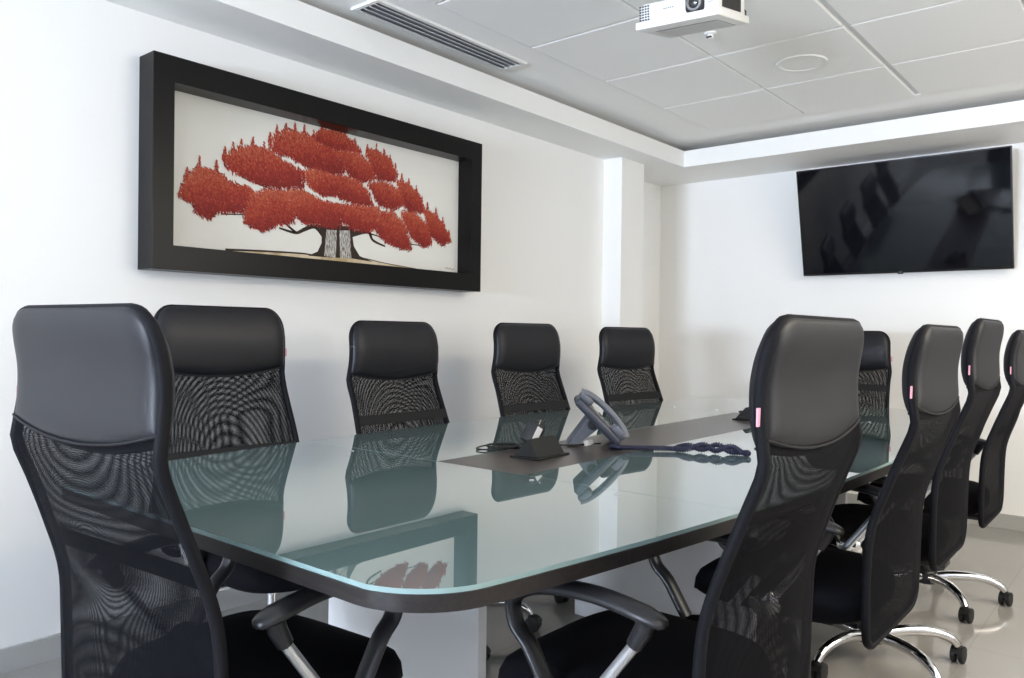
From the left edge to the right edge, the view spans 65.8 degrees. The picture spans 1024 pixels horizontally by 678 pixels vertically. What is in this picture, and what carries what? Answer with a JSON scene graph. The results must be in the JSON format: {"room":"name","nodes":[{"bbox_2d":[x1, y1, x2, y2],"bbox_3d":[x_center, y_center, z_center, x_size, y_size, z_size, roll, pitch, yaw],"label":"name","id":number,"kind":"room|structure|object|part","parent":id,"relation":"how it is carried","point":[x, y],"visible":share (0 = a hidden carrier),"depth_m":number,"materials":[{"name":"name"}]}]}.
{"room":"office","nodes":[
{"label":"office","id":0,"kind":"room"},
{"bbox_2d":[0,0,660,647],"bbox_3d":[-1.994,-0.224,2.351,0.300,2.600,10.060,1,1,40],"label":"wall","id":1,"kind":"structure","parent":0,"point":[69,69],"depth_m":3.04,"materials":[{"name":"white paint"}]},
{"bbox_2d":[0,588,287,673],"bbox_3d":[-2.231,1.038,1.852,0.012,0.079,8.795,1,1,40],"label":"baseboard","id":2,"kind":"structure","parent":1,"relation":"attached to","point":[25,654],"depth_m":2.65,"materials":[{"name":"grey paint"}]},
{"bbox_2d":[138,50,481,291],"bbox_3d":[-0.758,-0.636,3.505,0.109,0.772,1.739,1,1,40],"label":"framed painting","id":3,"kind":"object","parent":1,"relation":"attached to","point":[239,175],"visible":1,"depth_m":3.33,"materials":[{"name":"black wood"}]},
{"bbox_2d":[105,0,717,186],"bbox_3d":[-1.811,-1.243,2.202,0.482,0.110,9.860,1,1,40],"label":"ceiling beam","id":4,"kind":"structure","parent":1,"relation":"attached to","point":[295,30],"depth_m":3.56,"materials":[{"name":"white paint"}]},
{"bbox_2d":[0,520,1023,677],"bbox_3d":[-0.169,1.162,0.762,5.400,0.100,10.360,1,1,40],"label":"floor","id":5,"kind":"structure","parent":0,"point":[994,640],"depth_m":3.05,"materials":[{"name":"tile"}]},
{"bbox_2d":[10,303,402,677],"bbox_3d":[-0.506,0.523,1.530,0.630,1.156,0.691,1,1,35],"label":"office chair","id":6,"kind":"object","parent":5,"relation":"on","point":[92,378],"visible":0.95,"depth_m":1.27,"materials":[{"name":"black fabric"}]},
{"bbox_3d":[-0.665,0.337,1.303,0.505,0.784,0.127,1,1,35],"label":"frame","id":7,"kind":"part","parent":6,"relation":"part of","materials":[{"name":"black"}]},
{"bbox_3d":[-0.725,0.524,1.666,0.053,0.234,0.328,1,1,35],"label":"armrest","id":8,"kind":"part","parent":6,"relation":"part of","materials":[{"name":"black plastic"}]},
{"bbox_3d":[-0.490,0.652,1.557,0.456,0.108,0.484,1,1,35],"label":"seat","id":9,"kind":"part","parent":6,"relation":"part of","materials":[{"name":"black fabric"}]},
{"bbox_3d":[-0.308,0.532,1.369,0.053,0.234,0.328,1,1,35],"label":"armrest","id":10,"kind":"part","parent":6,"relation":"part of","materials":[{"name":"black plastic"}]},
{"bbox_2d":[154,304,304,605],"bbox_3d":[-0.744,0.492,2.430,0.675,1.191,0.628,1,1,43],"label":"office chair","id":11,"kind":"object","parent":5,"relation":"on","point":[205,343],"visible":0.38,"depth_m":2.60,"materials":[{"name":"black fabric"}]},
{"bbox_3d":[-0.925,0.517,2.247,0.328,0.234,0.053,1,1,43],"label":"armrest","id":12,"kind":"part","parent":11,"relation":"part of","materials":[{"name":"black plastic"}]},
{"bbox_3d":[-0.718,0.642,2.404,0.484,0.108,0.456,1,1,43],"label":"seat","id":13,"kind":"part","parent":11,"relation":"part of","materials":[{"name":"black fabric"}]},
{"bbox_2d":[346,320,542,660],"bbox_3d":[-0.256,0.513,2.980,0.661,1.160,0.615,1,1,32],"label":"office chair","id":14,"kind":"object","parent":5,"relation":"on","point":[400,351],"visible":0.46,"depth_m":3.11,"materials":[{"name":"black fabric"}]},
{"bbox_3d":[-0.438,0.321,3.136,0.127,0.784,0.505,1,1,40],"label":"frame","id":15,"kind":"part","parent":14,"relation":"part of","materials":[{"name":"black"}]},
{"bbox_3d":[-0.057,1.004,2.968,0.276,0.075,0.042,1,0,-4],"label":"leg","id":16,"kind":"part","parent":14,"relation":"part of","materials":[{"name":"silver metal"}]},
{"bbox_2d":[62,397,945,677],"bbox_3d":[0.544,0.727,2.928,1.620,0.752,3.700,1,1,40],"label":"conference table","id":17,"kind":"object","parent":5,"relation":"on","point":[435,529],"visible":0.79,"depth_m":1.81,"materials":[{"name":"glass"}]},
{"bbox_3d":[-0.363,0.355,1.831,1.523,0.008,0.847,1,1,40],"label":"glass panel","id":18,"kind":"part","parent":17,"relation":"part of","materials":[{"name":"teal"}]},
{"bbox_2d":[476,419,544,450],"bbox_3d":[0.010,0.299,2.523,0.225,0.100,0.180,1,0,17],"label":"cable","id":19,"kind":"object","parent":17,"relation":"on","point":[533,429],"visible":0.8,"depth_m":2.45,"materials":[{"name":"black plastic"}]},
{"bbox_3d":[0.177,0.350,3.235,0.646,0.008,1.998,1,1,40],"label":"glass panel","id":20,"kind":"part","parent":17,"relation":"part of","materials":[{"name":"teal"}]},
{"bbox_2d":[510,435,568,460],"bbox_3d":[0.085,0.324,2.386,0.106,0.058,0.168,1,1,36],"label":"box","id":21,"kind":"object","parent":17,"relation":"on","point":[546,447],"visible":1,"depth_m":2.34,"materials":[{"name":"black plastic"}]},
{"bbox_3d":[0.084,0.349,2.386,0.106,0.006,0.168,1,1,36],"label":"plate","id":22,"kind":"part","parent":21,"relation":"part of","materials":[{"name":"black"}]},
{"bbox_3d":[0.547,0.358,2.927,0.315,0.008,1.998,1,1,40],"label":"panel","id":23,"kind":"part","parent":17,"relation":"part of","materials":[{"name":"laminate"}]},
{"bbox_2d":[560,388,750,456],"bbox_3d":[0.460,0.260,2.584,0.631,0.191,0.243,1,0,22],"label":"desk phone","id":24,"kind":"object","parent":17,"relation":"on","point":[592,420],"visible":1,"depth_m":2.56,"materials":[{"name":"grey plastic"}]},
{"bbox_3d":[0.521,0.339,2.488,0.429,0.035,0.063,1,0,14],"label":"coiled cord","id":25,"kind":"part","parent":24,"relation":"part of","materials":[{"name":"blue plastic"}]},
{"bbox_3d":[0.627,0.340,2.475,0.241,0.037,0.035,1,1,27],"label":"coiled cord","id":26,"kind":"part","parent":24,"relation":"part of","materials":[{"name":"blue plastic"}]},
{"bbox_3d":[0.919,0.365,2.617,0.651,0.008,1.998,1,1,40],"label":"glass panel","id":27,"kind":"part","parent":17,"relation":"part of","materials":[{"name":"teal"}]},
{"bbox_2d":[732,407,749,420],"bbox_3d":[1.057,0.327,3.507,0.106,0.058,0.168,1,1,36],"label":"box","id":28,"kind":"object","parent":17,"relation":"on","point":[744,415],"visible":0.55,"depth_m":3.45,"materials":[{"name":"black plastic"}]},
{"bbox_3d":[1.461,0.360,4.020,1.523,0.008,0.847,1,1,40],"label":"glass panel","id":29,"kind":"part","parent":17,"relation":"part of","materials":[{"name":"teal"}]},
{"bbox_2d":[491,323,569,603],"bbox_3d":[0.305,0.512,3.584,0.693,1.166,0.628,1,1,43],"label":"office chair","id":30,"kind":"object","parent":5,"relation":"on","point":[523,348],"visible":0.4,"depth_m":3.73,"materials":[{"name":"black fabric"}]},
{"bbox_3d":[0.101,0.317,3.751,0.127,0.784,0.505,1,1,43],"label":"frame","id":31,"kind":"part","parent":30,"relation":"part of","materials":[{"name":"black"}]},
{"bbox_2d":[597,327,662,405],"bbox_3d":[0.825,0.518,4.137,0.632,1.158,0.699,0,1,-42],"label":"office chair","id":32,"kind":"object","parent":5,"relation":"on","point":[628,349],"visible":0.28,"depth_m":4.33,"materials":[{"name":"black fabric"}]},
{"bbox_2d":[498,314,863,677],"bbox_3d":[0.288,0.534,1.580,0.676,1.154,0.623,1,1,40],"label":"office chair","id":33,"kind":"object","parent":5,"relation":"on","point":[803,387],"visible":0.98,"depth_m":1.35,"materials":[{"name":"black fabric"}]},
{"bbox_3d":[0.119,0.537,1.362,0.328,0.234,0.053,1,1,40],"label":"armrest","id":34,"kind":"part","parent":33,"relation":"part of","materials":[{"name":"black plastic"}]},
{"bbox_3d":[0.245,0.661,1.591,0.484,0.108,0.456,1,1,40],"label":"seat","id":35,"kind":"part","parent":33,"relation":"part of","materials":[{"name":"black fabric"}]},
{"bbox_3d":[0.447,0.538,1.756,0.328,0.234,0.053,1,1,40],"label":"armrest","id":36,"kind":"part","parent":33,"relation":"part of","materials":[{"name":"black plastic"}]},
{"bbox_3d":[0.486,0.353,1.390,0.127,0.784,0.505,1,1,40],"label":"frame","id":37,"kind":"part","parent":33,"relation":"part of","materials":[{"name":"black"}]},
{"bbox_2d":[694,324,962,677],"bbox_3d":[0.813,0.536,2.176,0.673,1.147,0.624,1,1,40],"label":"office chair","id":38,"kind":"object","parent":5,"relation":"on","point":[850,587],"visible":0.8,"depth_m":1.94,"materials":[{"name":"black fabric"}]},
{"bbox_3d":[0.659,0.539,1.980,0.328,0.234,0.053,1,1,40],"label":"armrest","id":39,"kind":"part","parent":38,"relation":"part of","materials":[{"name":"black plastic"}]},
{"bbox_3d":[0.785,0.663,2.208,0.484,0.108,0.456,1,1,40],"label":"seat","id":40,"kind":"part","parent":38,"relation":"part of","materials":[{"name":"black fabric"}]},
{"bbox_3d":[0.987,0.540,2.373,0.328,0.234,0.053,1,1,40],"label":"armrest","id":41,"kind":"part","parent":38,"relation":"part of","materials":[{"name":"black plastic"}]},
{"bbox_3d":[1.026,0.357,2.007,0.127,0.784,0.505,1,1,40],"label":"frame","id":42,"kind":"part","parent":38,"relation":"part of","materials":[{"name":"black plastic"}]},
{"bbox_2d":[858,331,891,407],"bbox_3d":[1.746,0.530,4.289,0.623,1.156,0.665,1,1,40],"label":"office chair","id":43,"kind":"object","parent":5,"relation":"on","point":[876,357],"visible":0.09,"depth_m":4.42,"materials":[{"name":"black fabric"}]},
{"bbox_2d":[778,318,1003,677],"bbox_3d":[1.267,0.523,2.730,0.675,1.182,0.626,1,1,40],"label":"office chair","id":44,"kind":"object","parent":5,"relation":"on","point":[980,353],"visible":0.7,"depth_m":2.52,"materials":[{"name":"black fabric"}]},
{"bbox_3d":[1.108,1.020,2.843,0.276,0.075,0.042,1,1,38],"label":"leg","id":45,"kind":"part","parent":44,"relation":"part of","materials":[{"name":"silver metal"}]},
{"bbox_3d":[1.100,1.021,2.645,0.276,0.075,0.042,0,1,-34],"label":"leg","id":46,"kind":"part","parent":44,"relation":"part of","materials":[{"name":"silver metal"}]},
{"bbox_3d":[1.103,0.540,2.521,0.328,0.234,0.053,1,1,40],"label":"armrest","id":47,"kind":"part","parent":44,"relation":"part of","materials":[{"name":"black plastic"}]},
{"bbox_3d":[1.229,0.664,2.749,0.484,0.108,0.456,1,1,40],"label":"seat","id":48,"kind":"part","parent":44,"relation":"part of","materials":[{"name":"black fabric"}]},
{"bbox_3d":[1.431,0.541,2.914,0.328,0.234,0.053,1,1,40],"label":"armrest","id":49,"kind":"part","parent":44,"relation":"part of","materials":[{"name":"black plastic"}]},
{"bbox_3d":[1.286,1.024,2.577,0.042,0.075,0.276,1,0,-16],"label":"leg","id":50,"kind":"part","parent":44,"relation":"part of","materials":[{"name":"silver metal"}]},
{"bbox_3d":[1.408,1.025,2.732,0.276,0.075,0.042,1,0,2],"label":"leg","id":51,"kind":"part","parent":44,"relation":"part of","materials":[{"name":"silver metal"}]},
{"bbox_3d":[1.471,0.328,2.548,0.127,0.784,0.505,1,1,40],"label":"frame","id":52,"kind":"part","parent":44,"relation":"part of","materials":[{"name":"black plastic"}]},
{"bbox_2d":[857,330,1023,622],"bbox_3d":[1.828,0.538,3.413,0.666,1.156,0.622,1,1,40],"label":"office chair","id":53,"kind":"object","parent":5,"relation":"on","point":[985,497],"visible":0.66,"depth_m":3.15,"materials":[{"name":"black fabric"}]},
{"bbox_3d":[1.775,0.666,3.420,0.484,0.108,0.456,1,1,40],"label":"seat","id":54,"kind":"part","parent":53,"relation":"part of","materials":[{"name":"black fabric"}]},
{"bbox_3d":[1.785,1.025,3.241,0.042,0.075,0.276,1,0,0],"label":"leg","id":55,"kind":"part","parent":53,"relation":"part of","materials":[{"name":"silver metal"}]},
{"bbox_3d":[1.946,1.026,3.357,0.276,0.075,0.042,1,0,18],"label":"leg","id":56,"kind":"part","parent":53,"relation":"part of","materials":[{"name":"silver metal"}]},
{"bbox_3d":[1.977,0.543,3.585,0.328,0.234,0.053,1,1,40],"label":"armrest","id":57,"kind":"part","parent":53,"relation":"part of","materials":[{"name":"black plastic"}]},
{"bbox_3d":[2.017,0.355,3.219,0.127,0.784,0.505,1,1,40],"label":"frame","id":58,"kind":"part","parent":53,"relation":"part of","materials":[{"name":"black"}]},
{"bbox_2d":[601,157,643,404],"bbox_3d":[0.670,-0.073,5.342,0.310,2.317,0.277,1,1,40],"label":"pillar","id":59,"kind":"structure","parent":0,"point":[623,204],"depth_m":5.20,"materials":[{"name":"white paint"}]},
{"bbox_2d":[298,0,1023,150],"bbox_3d":[-0.101,-1.364,0.777,5.190,0.107,10.060,1,1,40],"label":"ceiling","id":60,"kind":"structure","parent":0,"point":[888,59],"depth_m":3.71,"materials":[{"name":"white paint"}]},
{"bbox_2d":[351,0,526,70],"bbox_3d":[-0.291,-1.332,3.521,0.163,0.020,0.943,1,1,40],"label":"ceiling vent","id":61,"kind":"object","parent":60,"relation":"in","point":[382,11],"visible":1,"depth_m":3.46,"materials":[{"name":"white plastic"}]},
{"bbox_2d":[636,0,748,37],"bbox_3d":[0.651,-1.199,2.844,0.322,0.218,0.285,1,1,41],"label":"projector","id":62,"kind":"object","parent":60,"relation":"attached to","point":[666,18],"visible":1,"depth_m":2.77,"materials":[{"name":"white plastic"}]},
{"bbox_2d":[639,5,649,21],"bbox_3d":[0.474,-1.165,2.830,0.039,0.050,0.004,6,13,40],"label":"vent","id":63,"kind":"object","parent":62,"relation":"attached to","point":[647,5],"depth_m":2.83,"materials":[{"name":"white plastic"}]},
{"bbox_2d":[722,0,740,11],"bbox_3d":[0.759,-1.164,2.737,0.003,0.044,0.148,6,13,40],"label":"vent","id":64,"kind":"object","parent":62,"relation":"attached to","point":[727,5],"depth_m":2.74,"materials":[{"name":"grey plastic"}]},
{"bbox_2d":[704,31,716,39],"bbox_3d":[0.855,-1.307,3.410,0.052,0.026,0.052,1,1,40],"label":"ceiling sensor","id":65,"kind":"object","parent":60,"relation":"attached to","point":[709,35],"visible":0.98,"depth_m":3.40,"materials":[{"name":"white plastic"}]},
{"bbox_2d":[776,54,827,71],"bbox_3d":[1.379,-1.312,3.768,0.234,0.008,0.234,1,1,40],"label":"ceiling speaker","id":66,"kind":"object","parent":60,"relation":"attached to","point":[804,62],"visible":1,"depth_m":3.76,"materials":[{"name":"white plastic"}]},
{"bbox_2d":[780,57,822,69],"bbox_3d":[1.379,-1.313,3.768,0.194,0.005,0.194,1,1,40],"label":"grille","id":67,"kind":"object","parent":66,"relation":"attached to","point":[789,63],"depth_m":3.76,"materials":[{"name":"white plastic"}]},
{"bbox_2d":[658,143,1023,516],"bbox_3d":[3.090,-0.178,4.611,5.160,2.600,0.120,1,1,40],"label":"wall","id":68,"kind":"structure","parent":0,"point":[731,263],"depth_m":5.61,"materials":[{"name":"white paint"}]},
{"bbox_2d":[684,100,1023,179],"bbox_3d":[3.074,-1.197,4.192,4.478,0.110,0.549,1,1,40],"label":"ceiling beam","id":69,"kind":"structure","parent":68,"relation":"attached to","point":[1000,124],"depth_m":4.78,"materials":[{"name":"white paint"}]},
{"bbox_2d":[796,145,1014,275],"bbox_3d":[2.417,-0.756,4.935,1.216,0.694,0.244,1,1,40],"label":"television","id":70,"kind":"object","parent":68,"relation":"attached to","point":[954,211],"visible":1,"depth_m":4.86,"materials":[{"name":"black glass"}]},
{"bbox_2d":[847,493,1023,531],"bbox_3d":[3.031,1.080,4.570,4.960,0.085,0.012,1,1,40],"label":"baseboard","id":71,"kind":"structure","parent":68,"relation":"attached to","point":[1005,521],"depth_m":4.67,"materials":[{"name":"grey"}]}
]}

